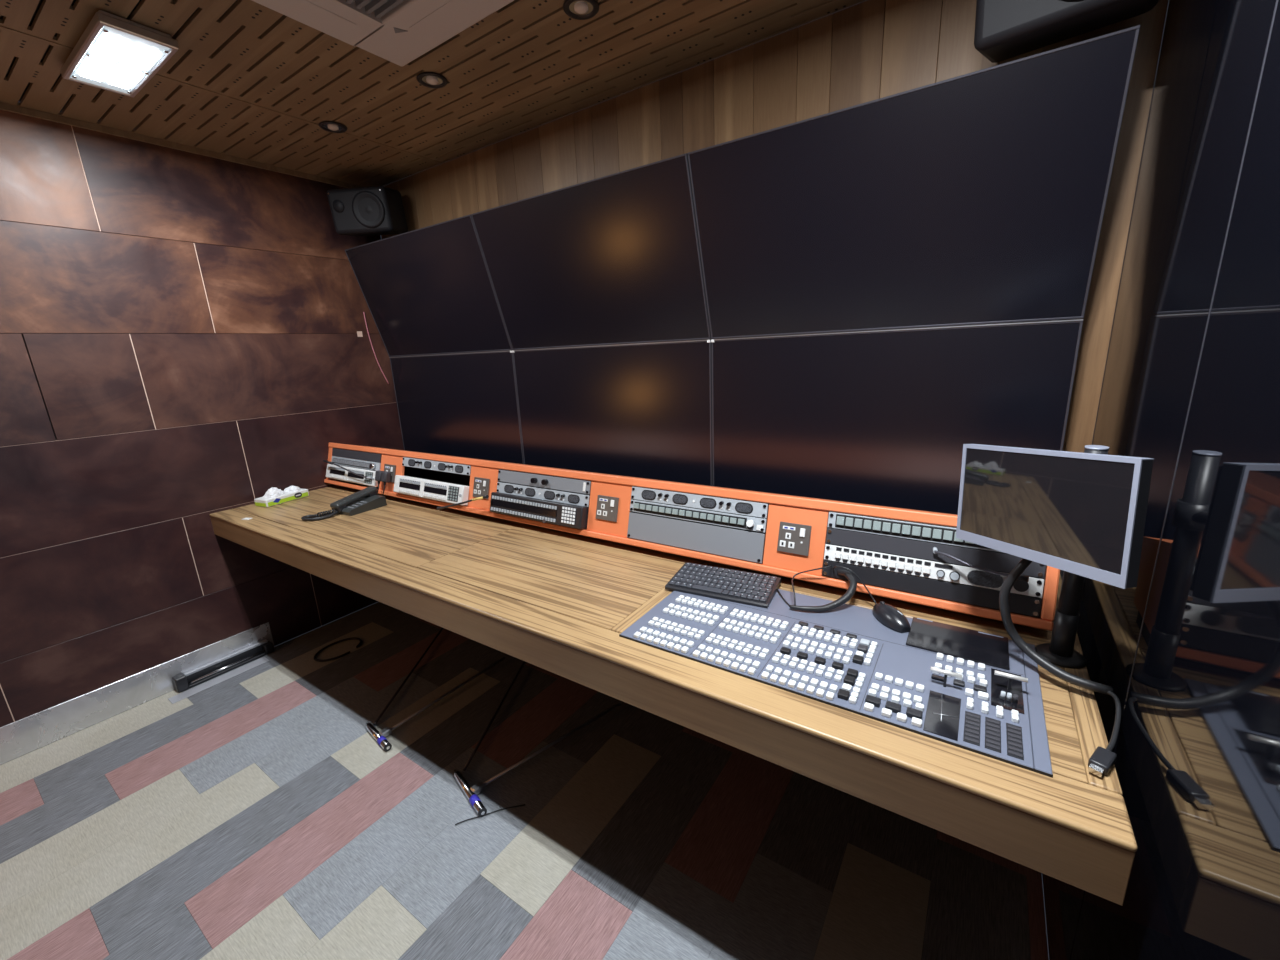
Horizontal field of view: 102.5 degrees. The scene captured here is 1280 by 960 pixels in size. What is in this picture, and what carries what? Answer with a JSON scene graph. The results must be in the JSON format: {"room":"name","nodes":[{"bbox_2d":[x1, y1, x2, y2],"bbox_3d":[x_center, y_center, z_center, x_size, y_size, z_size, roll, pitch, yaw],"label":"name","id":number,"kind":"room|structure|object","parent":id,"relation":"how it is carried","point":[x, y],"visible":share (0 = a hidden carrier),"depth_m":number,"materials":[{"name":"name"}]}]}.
{"room":"control room","nodes":[
{"label":"control room","id":0,"kind":"room"},
{"bbox_2d":[0,110,403,726],"bbox_3d":[-2.306,-0.120,1.851,0.050,2.308,3.150,7,17,33],"label":"wall","id":1,"kind":"structure","parent":0,"point":[180,345],"depth_m":2.16,"materials":[{"name":"brown"}]},
{"bbox_2d":[0,622,274,764],"bbox_3d":[-2.494,1.037,1.728,0.004,0.141,2.220,7,17,33],"label":"baseboard","id":2,"kind":"structure","parent":1,"relation":"attached to","point":[21,737],"depth_m":2.13,"materials":[{"name":"metal"}]},
{"bbox_2d":[0,102,362,187],"bbox_3d":[-2.329,-1.223,1.555,0.013,0.021,3.150,7,17,33],"label":"trim","id":3,"kind":"structure","parent":1,"relation":"attached to","point":[3,106],"depth_m":2.08,"materials":[{"name":"brown wood"}]},
{"bbox_2d":[357,331,362,336],"bbox_3d":[-1.544,-0.804,2.830,0.001,0.029,0.028,7,17,33],"label":"tag","id":4,"kind":"object","parent":1,"relation":"attached to","point":[359,333],"visible":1,"depth_m":2.83,"materials":[{"name":"beige paper"}]},
{"bbox_2d":[363,312,388,383],"bbox_3d":[-1.494,-0.743,2.912,0.005,0.399,0.083,7,17,33],"label":"wire","id":5,"kind":"object","parent":1,"relation":"attached to","point":[363,312],"visible":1,"depth_m":2.89,"materials":[{"name":"red"}]},
{"bbox_2d":[0,0,865,186],"bbox_3d":[-1.026,-1.105,0.683,3.158,0.062,3.150,7,17,33],"label":"ceiling","id":6,"kind":"structure","parent":0,"point":[245,79],"depth_m":1.68,"materials":[{"name":"brown wood"}]},
{"bbox_2d":[60,10,178,96],"bbox_3d":[-1.536,-1.239,1.508,0.446,0.038,0.164,7,17,33],"label":"ceiling light","id":7,"kind":"object","parent":6,"relation":"attached to","point":[114,53],"visible":1,"depth_m":1.47,"materials":[{"name":"white plastic"}]},
{"bbox_2d":[70,26,169,93],"bbox_3d":[-1.535,-1.227,1.511,0.414,0.002,0.132,7,17,33],"label":"diffuser","id":8,"kind":"object","parent":7,"relation":"attached to","point":[118,60],"depth_m":1.49,"materials":[{"name":"white plastic"}]},
{"bbox_2d":[319,121,346,132],"bbox_3d":[-1.221,-1.401,2.043,0.100,0.014,0.100,7,17,33],"label":"recessed light","id":9,"kind":"object","parent":6,"relation":"in","point":[330,126],"visible":1,"depth_m":2.03,"materials":[{"name":"grey plastic"}]},
{"bbox_2d":[252,0,513,66],"bbox_3d":[-0.623,-1.157,1.000,0.900,0.029,0.900,7,17,33],"label":"air conditioner","id":10,"kind":"object","parent":6,"relation":"attached to","point":[398,32],"visible":1,"depth_m":1.38,"materials":[{"name":"grey plastic"}]},
{"bbox_2d":[346,0,403,18],"bbox_3d":[-0.623,-1.158,1.000,0.560,0.025,0.560,7,17,33],"label":"grille","id":11,"kind":"object","parent":10,"relation":"attached to","point":[371,9],"depth_m":1.34,"materials":[{"name":"grey"}]},
{"bbox_2d":[416,72,447,88],"bbox_3d":[-0.701,-1.347,1.735,0.100,0.014,0.100,7,17,33],"label":"recessed light","id":12,"kind":"object","parent":6,"relation":"in","point":[427,79],"visible":1,"depth_m":1.73,"materials":[{"name":"grey plastic"}]},
{"bbox_2d":[563,0,598,19],"bbox_3d":[-0.161,-1.288,1.404,0.100,0.014,0.100,7,17,33],"label":"recessed light","id":13,"kind":"object","parent":6,"relation":"in","point":[575,9],"visible":1,"depth_m":1.40,"materials":[{"name":"grey plastic"}]},
{"bbox_2d":[0,602,1048,959],"bbox_3d":[-0.923,1.174,1.256,3.158,0.030,3.150,7,17,33],"label":"floor","id":14,"kind":"structure","parent":0,"point":[256,813],"depth_m":1.53,"materials":[{"name":"multicoloured carpet"}]},
{"bbox_2d":[168,657,268,703],"bbox_3d":[-1.940,0.920,2.379,0.062,0.002,0.370,7,17,33],"label":"floor strip","id":15,"kind":"object","parent":14,"relation":"on","point":[201,687],"visible":1,"depth_m":2.36,"materials":[{"name":"silver metal"}]},
{"bbox_2d":[172,639,273,692],"bbox_3d":[-1.967,0.872,2.441,0.048,0.067,0.380,7,17,33],"label":"rail","id":16,"kind":"object","parent":14,"relation":"on","point":[182,682],"visible":1,"depth_m":2.42,"materials":[{"name":"grey plastic"}]},
{"bbox_2d":[314,637,361,661],"bbox_3d":[-1.512,0.848,2.573,0.167,0.011,0.221,7,17,33],"label":"cable loop","id":17,"kind":"object","parent":14,"relation":"on","point":[352,638],"visible":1,"depth_m":2.57,"materials":[{"name":"grey rubber"}]},
{"bbox_2d":[365,628,504,750],"bbox_3d":[-0.850,0.870,2.327,0.430,0.030,0.932,-2,14,3],"label":"chrome stand","id":18,"kind":"object","parent":14,"relation":"on","point":[380,736],"visible":0.95,"depth_m":2.07,"materials":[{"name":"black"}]},
{"bbox_2d":[455,804,524,824],"bbox_3d":[-0.468,1.045,1.609,0.212,0.003,0.011,-7,15,-16],"label":"wire","id":19,"kind":"object","parent":14,"relation":"on","point":[523,804],"visible":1,"depth_m":1.61,"materials":[{"name":"grey rubber"}]},
{"bbox_2d":[454,661,620,816],"bbox_3d":[-0.512,0.933,2.016,0.599,0.030,0.647,10,19,40],"label":"chrome stand","id":20,"kind":"object","parent":14,"relation":"on","point":[471,793],"visible":0.96,"depth_m":1.77,"materials":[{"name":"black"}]},
{"bbox_2d":[209,485,1137,905],"bbox_3d":[-0.372,0.556,2.009,3.135,0.750,1.032,7,17,33],"label":"desk","id":21,"kind":"object","parent":14,"relation":"on","point":[558,602],"visible":0.68,"depth_m":1.12,"materials":[{"name":"brown wood"}]},
{"bbox_2d":[254,485,308,506],"bbox_3d":[-1.756,0.064,2.514,0.092,0.080,0.209,3,15,23],"label":"pack","id":22,"kind":"object","parent":21,"relation":"on","point":[273,496],"visible":1,"depth_m":2.48,"materials":[{"name":"white plastic"}]},
{"bbox_2d":[255,502,265,506],"bbox_3d":[-1.796,0.116,2.429,0.080,0.017,0.001,4,15,23],"label":"print","id":23,"kind":"object","parent":22,"relation":"attached to","point":[256,504],"depth_m":2.43},
{"bbox_2d":[268,492,308,506],"bbox_3d":[-1.713,0.093,2.504,0.001,0.019,0.196,4,15,23],"label":"print","id":24,"kind":"object","parent":22,"relation":"attached to","point":[272,503],"depth_m":2.49},
{"bbox_2d":[301,486,386,520],"bbox_3d":[-1.302,0.106,2.264,0.148,0.080,0.319,9,18,39],"label":"desk telephone","id":25,"kind":"object","parent":21,"relation":"on","point":[367,499],"visible":1,"depth_m":2.27,"materials":[{"name":"grey plastic"}]},
{"bbox_2d":[324,442,1059,630],"bbox_3d":[-0.341,0.047,2.009,3.082,0.234,0.279,7,17,33],"label":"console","id":26,"kind":"object","parent":21,"relation":"on","point":[814,512],"visible":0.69,"depth_m":1.50,"materials":[{"name":"orange paint"}]},
{"bbox_2d":[326,464,377,486],"bbox_3d":[-1.463,-0.025,2.619,0.474,0.080,0.062,7,17,33],"label":"intercom","id":27,"kind":"object","parent":26,"relation":"in","point":[333,471],"visible":0.91,"depth_m":2.59,"materials":[{"name":"white plastic"}]},
{"bbox_2d":[323,460,371,478],"bbox_3d":[-1.478,-0.052,2.576,0.418,0.064,0.028,6,17,31],"label":"gooseneck microphone","id":28,"kind":"object","parent":27,"relation":"attached to","point":[328,462],"visible":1,"depth_m":2.57,"materials":[{"name":"grey metal"}]},
{"bbox_2d":[331,456,380,470],"bbox_3d":[-1.456,-0.083,2.608,0.460,0.040,0.032,7,17,33],"label":"panel","id":29,"kind":"object","parent":26,"relation":"attached to","point":[356,463],"visible":0.96,"depth_m":2.59,"materials":[{"name":"grey metal"}]},
{"bbox_2d":[332,448,381,462],"bbox_3d":[-1.448,-0.127,2.613,0.460,0.040,0.015,7,17,33],"label":"panel","id":30,"kind":"object","parent":26,"relation":"attached to","point":[374,457],"visible":1,"depth_m":2.60,"materials":[{"name":"grey metal"}]},
{"bbox_2d":[384,464,395,482],"bbox_3d":[-1.190,-0.033,2.439,0.090,0.080,0.026,7,17,33],"label":"power socket","id":31,"kind":"object","parent":26,"relation":"attached to","point":[387,467],"visible":0.6,"depth_m":2.42,"materials":[{"name":"grey metal"}]},
{"bbox_2d":[375,470,382,491],"bbox_3d":[-1.236,0.008,2.446,0.043,0.108,0.044,7,17,33],"label":"plug","id":32,"kind":"object","parent":31,"relation":"attached to","point":[377,473],"visible":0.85,"depth_m":2.43,"materials":[{"name":"grey plastic"}]},
{"bbox_2d":[381,471,390,493],"bbox_3d":[-1.196,0.013,2.420,0.040,0.108,0.045,7,17,33],"label":"plug","id":33,"kind":"object","parent":31,"relation":"attached to","point":[385,476],"visible":1,"depth_m":2.40,"materials":[{"name":"grey plastic"}]},
{"bbox_2d":[393,475,468,505],"bbox_3d":[-0.921,0.042,2.260,0.492,0.088,0.071,7,17,33],"label":"intercom","id":34,"kind":"object","parent":26,"relation":"on","point":[452,493],"visible":1,"depth_m":2.22,"materials":[{"name":"white plastic"}]},
{"bbox_2d":[402,457,470,474],"bbox_3d":[-0.904,-0.062,2.255,0.478,0.040,0.021,7,17,33],"label":"speaker panel","id":35,"kind":"object","parent":26,"relation":"attached to","point":[409,462],"visible":1,"depth_m":2.24,"materials":[{"name":"grey metal"}]},
{"bbox_2d":[424,462,430,467],"bbox_3d":[-0.943,-0.067,2.279,0.047,0.024,0.001,7,2,33],"label":"speaker grille","id":36,"kind":"object","parent":35,"relation":"attached to","point":[427,464],"depth_m":2.28,"materials":[{"name":"black metal"}]},
{"bbox_2d":[438,464,444,469],"bbox_3d":[-0.860,-0.057,2.225,0.047,0.024,0.001,7,2,33],"label":"speaker grille","id":37,"kind":"object","parent":35,"relation":"attached to","point":[441,466],"depth_m":2.22,"materials":[{"name":"black metal"}]},
{"bbox_2d":[455,466,462,471],"bbox_3d":[-0.763,-0.046,2.161,0.047,0.024,0.002,7,2,33],"label":"speaker grille","id":38,"kind":"object","parent":35,"relation":"attached to","point":[458,469],"depth_m":2.16,"materials":[{"name":"black metal"}]},
{"bbox_2d":[473,477,489,498],"bbox_3d":[-0.644,0.032,2.083,0.090,0.080,0.026,7,17,33],"label":"power socket","id":39,"kind":"object","parent":26,"relation":"attached to","point":[481,485],"visible":0.99,"depth_m":2.08,"materials":[{"name":"grey metal"}]},
{"bbox_2d":[490,492,588,528],"bbox_3d":[-0.384,0.110,1.904,0.464,0.086,0.075,7,17,33],"label":"intercom","id":40,"kind":"object","parent":26,"relation":"in","point":[545,511],"visible":0.99,"depth_m":1.86,"materials":[{"name":"grey plastic"}]},
{"bbox_2d":[437,495,488,509],"bbox_3d":[-0.719,0.092,2.071,0.294,0.092,0.014,5,16,27],"label":"gooseneck microphone","id":41,"kind":"object","parent":40,"relation":"attached to","point":[485,496],"visible":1,"depth_m":2.06,"materials":[{"name":"grey plastic"}]},
{"bbox_2d":[497,482,589,506],"bbox_3d":[-0.373,0.052,1.907,0.465,0.040,0.021,7,17,33],"label":"speaker panel","id":42,"kind":"object","parent":26,"relation":"attached to","point":[526,491],"visible":0.99,"depth_m":1.89,"materials":[{"name":"grey metal"}]},
{"bbox_2d":[505,486,512,491],"bbox_3d":[-0.509,0.035,1.994,0.047,0.024,0.001,7,2,33],"label":"speaker grille","id":43,"kind":"object","parent":42,"relation":"attached to","point":[507,488],"depth_m":1.99,"materials":[{"name":"black metal"}]},
{"bbox_2d":[525,489,533,495],"bbox_3d":[-0.414,0.046,1.932,0.047,0.024,0.002,7,2,33],"label":"speaker grille","id":44,"kind":"object","parent":42,"relation":"attached to","point":[528,491],"depth_m":1.93,"materials":[{"name":"black metal"}]},
{"bbox_2d":[544,492,553,498],"bbox_3d":[-0.332,0.056,1.878,0.047,0.024,0.001,7,2,33],"label":"speaker grille","id":45,"kind":"object","parent":42,"relation":"attached to","point":[550,495],"depth_m":1.88,"materials":[{"name":"black metal"}]},
{"bbox_2d":[568,495,578,502],"bbox_3d":[-0.235,0.067,1.815,0.047,0.024,0.001,7,2,33],"label":"speaker grille","id":46,"kind":"object","parent":42,"relation":"attached to","point":[571,498],"depth_m":1.81,"materials":[{"name":"black metal"}]},
{"bbox_2d":[498,470,590,493],"bbox_3d":[-0.370,0.006,1.903,0.465,0.045,0.029,7,17,33],"label":"panel","id":47,"kind":"object","parent":26,"relation":"attached to","point":[550,482],"visible":1,"depth_m":1.88,"materials":[{"name":"grey metal"}]},
{"bbox_2d":[596,495,618,521],"bbox_3d":[-0.111,0.096,1.735,0.088,0.080,0.026,7,17,33],"label":"power socket","id":48,"kind":"object","parent":26,"relation":"attached to","point":[607,506],"visible":1,"depth_m":1.73,"materials":[{"name":"grey metal"}]},
{"bbox_2d":[627,512,764,562],"bbox_3d":[0.153,0.170,1.563,0.460,0.081,0.028,7,17,33],"label":"panel","id":49,"kind":"object","parent":26,"relation":"attached to","point":[727,542],"visible":1,"depth_m":1.55,"materials":[{"name":"grey metal"}]},
{"bbox_2d":[630,499,766,532],"bbox_3d":[0.158,0.107,1.558,0.460,0.038,0.024,7,17,33],"label":"panel","id":50,"kind":"object","parent":26,"relation":"attached to","point":[684,513],"visible":1,"depth_m":1.54,"materials":[{"name":"grey metal"}]},
{"bbox_2d":[631,487,767,517],"bbox_3d":[0.163,0.065,1.558,0.460,0.040,0.021,7,17,33],"label":"speaker panel","id":51,"kind":"object","parent":26,"relation":"attached to","point":[754,509],"visible":1,"depth_m":1.54,"materials":[{"name":"grey metal"}]},
{"bbox_2d":[642,491,654,498],"bbox_3d":[0.027,0.048,1.645,0.047,0.024,0.001,7,2,33],"label":"speaker grille","id":52,"kind":"object","parent":51,"relation":"attached to","point":[646,494],"depth_m":1.64,"materials":[{"name":"black metal"}]},
{"bbox_2d":[673,495,686,503],"bbox_3d":[0.123,0.060,1.583,0.047,0.024,0.002,7,2,33],"label":"speaker grille","id":53,"kind":"object","parent":51,"relation":"attached to","point":[677,498],"depth_m":1.58,"materials":[{"name":"black metal"}]},
{"bbox_2d":[701,499,714,507],"bbox_3d":[0.202,0.069,1.531,0.047,0.024,0.001,7,2,33],"label":"speaker grille","id":54,"kind":"object","parent":51,"relation":"attached to","point":[710,503],"depth_m":1.53,"materials":[{"name":"black metal"}]},
{"bbox_2d":[736,503,751,512],"bbox_3d":[0.297,0.080,1.469,0.047,0.024,0.001,7,2,33],"label":"speaker grille","id":55,"kind":"object","parent":51,"relation":"attached to","point":[746,508],"depth_m":1.47,"materials":[{"name":"black metal"}]},
{"bbox_2d":[777,521,811,555],"bbox_3d":[0.417,0.159,1.390,0.085,0.080,0.026,7,17,33],"label":"power socket","id":56,"kind":"object","parent":26,"relation":"attached to","point":[793,538],"visible":1,"depth_m":1.39,"materials":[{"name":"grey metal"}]},
{"bbox_2d":[800,528,805,536],"bbox_3d":[0.435,0.141,1.373,0.014,0.023,0.004,7,2,33],"label":"rocker switch","id":57,"kind":"object","parent":56,"relation":"attached to","point":[802,530],"depth_m":1.37,"materials":[{"name":"white plastic"}]},
{"bbox_2d":[827,512,1003,552],"bbox_3d":[0.682,0.127,1.220,0.455,0.040,0.020,7,17,33],"label":"panel","id":58,"kind":"object","parent":26,"relation":"attached to","point":[894,528],"visible":0.73,"depth_m":1.25,"materials":[{"name":"grey metal"}]},
{"bbox_2d":[822,560,1041,617],"bbox_3d":[0.670,0.253,1.224,0.455,0.040,0.018,7,17,33],"label":"panel","id":59,"kind":"object","parent":26,"relation":"attached to","point":[1020,604],"visible":0.98,"depth_m":1.21,"materials":[{"name":"black plastic"}]},
{"bbox_2d":[824,544,1043,597],"bbox_3d":[0.672,0.212,1.221,0.455,0.040,0.024,7,17,33],"label":"panel","id":60,"kind":"object","parent":26,"relation":"in","point":[894,563],"visible":0.95,"depth_m":1.21,"materials":[{"name":"white plastic"}]},
{"bbox_2d":[967,570,1002,587],"bbox_3d":[0.775,0.223,1.154,0.068,0.033,0.003,7,2,33],"label":"speaker grille","id":61,"kind":"object","parent":60,"relation":"attached to","point":[976,577],"depth_m":1.15,"materials":[{"name":"black metal"}]},
{"bbox_2d":[1013,580,1028,591],"bbox_3d":[0.829,0.229,1.117,0.028,0.028,0.007,7,2,33],"label":"socket","id":62,"kind":"object","parent":60,"relation":"attached to","point":[1019,586],"depth_m":1.11,"materials":[{"name":"grey plastic"}]},
{"bbox_2d":[826,528,1045,577],"bbox_3d":[0.678,0.169,1.222,0.455,0.040,0.018,7,17,33],"label":"panel","id":63,"kind":"object","parent":26,"relation":"attached to","point":[995,561],"visible":0.83,"depth_m":1.22,"materials":[{"name":"black plastic"},{"name":"chrome"}]},
{"bbox_2d":[933,547,1028,581],"bbox_3d":[0.747,0.187,1.140,0.026,0.027,0.193,-13,18,-36],"label":"gooseneck microphone","id":64,"kind":"object","parent":63,"relation":"attached to","point":[935,551],"visible":0.91,"depth_m":1.13,"materials":[{"name":"grey metal"}]},
{"bbox_2d":[619,589,1052,777],"bbox_3d":[0.388,0.337,1.126,0.789,0.040,0.394,7,17,33],"label":"video switcher","id":65,"kind":"object","parent":21,"relation":"on","point":[964,688],"visible":1,"depth_m":1.03,"materials":[{"name":"blue-grey painted metal"},{"name":"white plastic"},{"name":"black plastic"}]},
{"bbox_2d":[665,562,831,607],"bbox_3d":[0.283,0.255,1.363,0.405,0.075,0.162,5,17,27],"label":"keyboard","id":66,"kind":"object","parent":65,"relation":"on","point":[748,588],"visible":1,"depth_m":1.37,"materials":[{"name":"grey plastic"}]},
{"bbox_2d":[790,569,856,611],"bbox_3d":[0.460,0.278,1.259,0.182,0.069,0.079,-10,16,-27],"label":"cable sleeve","id":67,"kind":"object","parent":65,"relation":"on","point":[848,595],"visible":1,"depth_m":1.24,"materials":[{"name":"black plastic"}]},
{"bbox_2d":[833,566,910,632],"bbox_3d":[0.557,0.271,1.235,0.058,0.083,0.232,-8,15,-19],"label":"computer mouse","id":68,"kind":"object","parent":65,"relation":"on","point":[888,615],"visible":1,"depth_m":1.17,"materials":[{"name":"black plastic"}]},
{"bbox_2d":[999,558,1120,776],"bbox_3d":[0.749,0.273,0.854,0.144,0.263,0.299,0,14,8],"label":"cable","id":69,"kind":"object","parent":21,"relation":"on","point":[1102,760],"visible":0.95,"depth_m":0.93,"materials":[{"name":"grey rubber"}]},
{"bbox_2d":[1035,445,1108,668],"bbox_3d":[0.800,0.152,0.981,0.167,0.432,0.082,-5,14,-10],"label":"monitor stand","id":70,"kind":"object","parent":21,"relation":"on","point":[1060,651],"visible":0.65,"depth_m":1.01,"materials":[{"name":"black metal"}]},
{"bbox_2d":[956,444,1153,588],"bbox_3d":[0.705,0.044,0.907,0.042,0.225,0.330,-6,14,-11],"label":"monitor","id":71,"kind":"object","parent":70,"relation":"attached to","point":[1082,514],"visible":1,"depth_m":0.86,"materials":[{"name":"silver metal"}]},
{"bbox_2d":[381,0,1168,578],"bbox_3d":[-0.089,-0.319,2.244,3.158,2.308,0.065,7,17,33],"label":"wall","id":72,"kind":"structure","parent":0,"point":[869,50],"depth_m":1.57,"materials":[{"name":"brown wood"}]},
{"bbox_2d":[327,186,407,236],"bbox_3d":[-1.366,-1.355,2.610,0.300,0.218,0.256,-2,14,4],"label":"loudspeaker","id":73,"kind":"object","parent":72,"relation":"attached to","point":[374,210],"visible":0.99,"depth_m":2.51,"materials":[{"name":"black plastic"}]},
{"bbox_2d":[345,214,511,356],"bbox_3d":[-1.075,-0.923,2.579,1.027,0.566,0.190,7,17,33],"label":"wall screen","id":74,"kind":"object","parent":72,"relation":"attached to","point":[429,290],"visible":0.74,"depth_m":2.52,"materials":[{"name":"grey glass"}]},
{"bbox_2d":[389,351,523,463],"bbox_3d":[-1.002,-0.385,2.788,1.027,0.581,0.056,7,17,33],"label":"wall screen","id":75,"kind":"object","parent":72,"relation":"attached to","point":[465,405],"visible":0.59,"depth_m":2.72,"materials":[{"name":"grey glass"}]},
{"bbox_2d":[471,153,710,349],"bbox_3d":[-0.219,-0.819,2.013,1.027,0.566,0.190,7,17,33],"label":"wall screen","id":76,"kind":"object","parent":72,"relation":"attached to","point":[615,258],"visible":0.88,"depth_m":1.94,"materials":[{"name":"grey glass"}]},
{"bbox_2d":[512,340,712,485],"bbox_3d":[-0.146,-0.281,2.222,1.027,0.581,0.056,7,17,33],"label":"wall screen","id":77,"kind":"object","parent":72,"relation":"attached to","point":[641,410],"visible":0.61,"depth_m":2.14,"materials":[{"name":"grey glass"}]},
{"bbox_2d":[711,319,1083,514],"bbox_3d":[0.709,-0.178,1.656,1.027,0.581,0.056,7,17,33],"label":"wall screen","id":78,"kind":"object","parent":72,"relation":"attached to","point":[886,418],"visible":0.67,"depth_m":1.59,"materials":[{"name":"grey glass"}]},
{"bbox_2d":[687,25,1140,338],"bbox_3d":[0.637,-0.716,1.448,1.027,0.566,0.190,7,17,33],"label":"wall screen","id":79,"kind":"object","parent":72,"relation":"attached to","point":[980,196],"visible":1,"depth_m":1.35,"materials":[{"name":"grey glass"}]},
{"bbox_2d":[974,0,1158,62],"bbox_3d":[0.912,-1.075,1.088,0.300,0.244,0.281,10,19,41],"label":"loudspeaker","id":80,"kind":"object","parent":72,"relation":"attached to","point":[1004,29],"visible":1,"depth_m":1.08,"materials":[{"name":"black plastic"}]},
{"bbox_2d":[1042,0,1279,959],"bbox_3d":[0.356,0.203,0.091,0.051,2.308,3.150,7,17,33],"label":"wall","id":81,"kind":"structure","parent":0,"point":[1190,653],"depth_m":0.68,"materials":[{"name":"black"}]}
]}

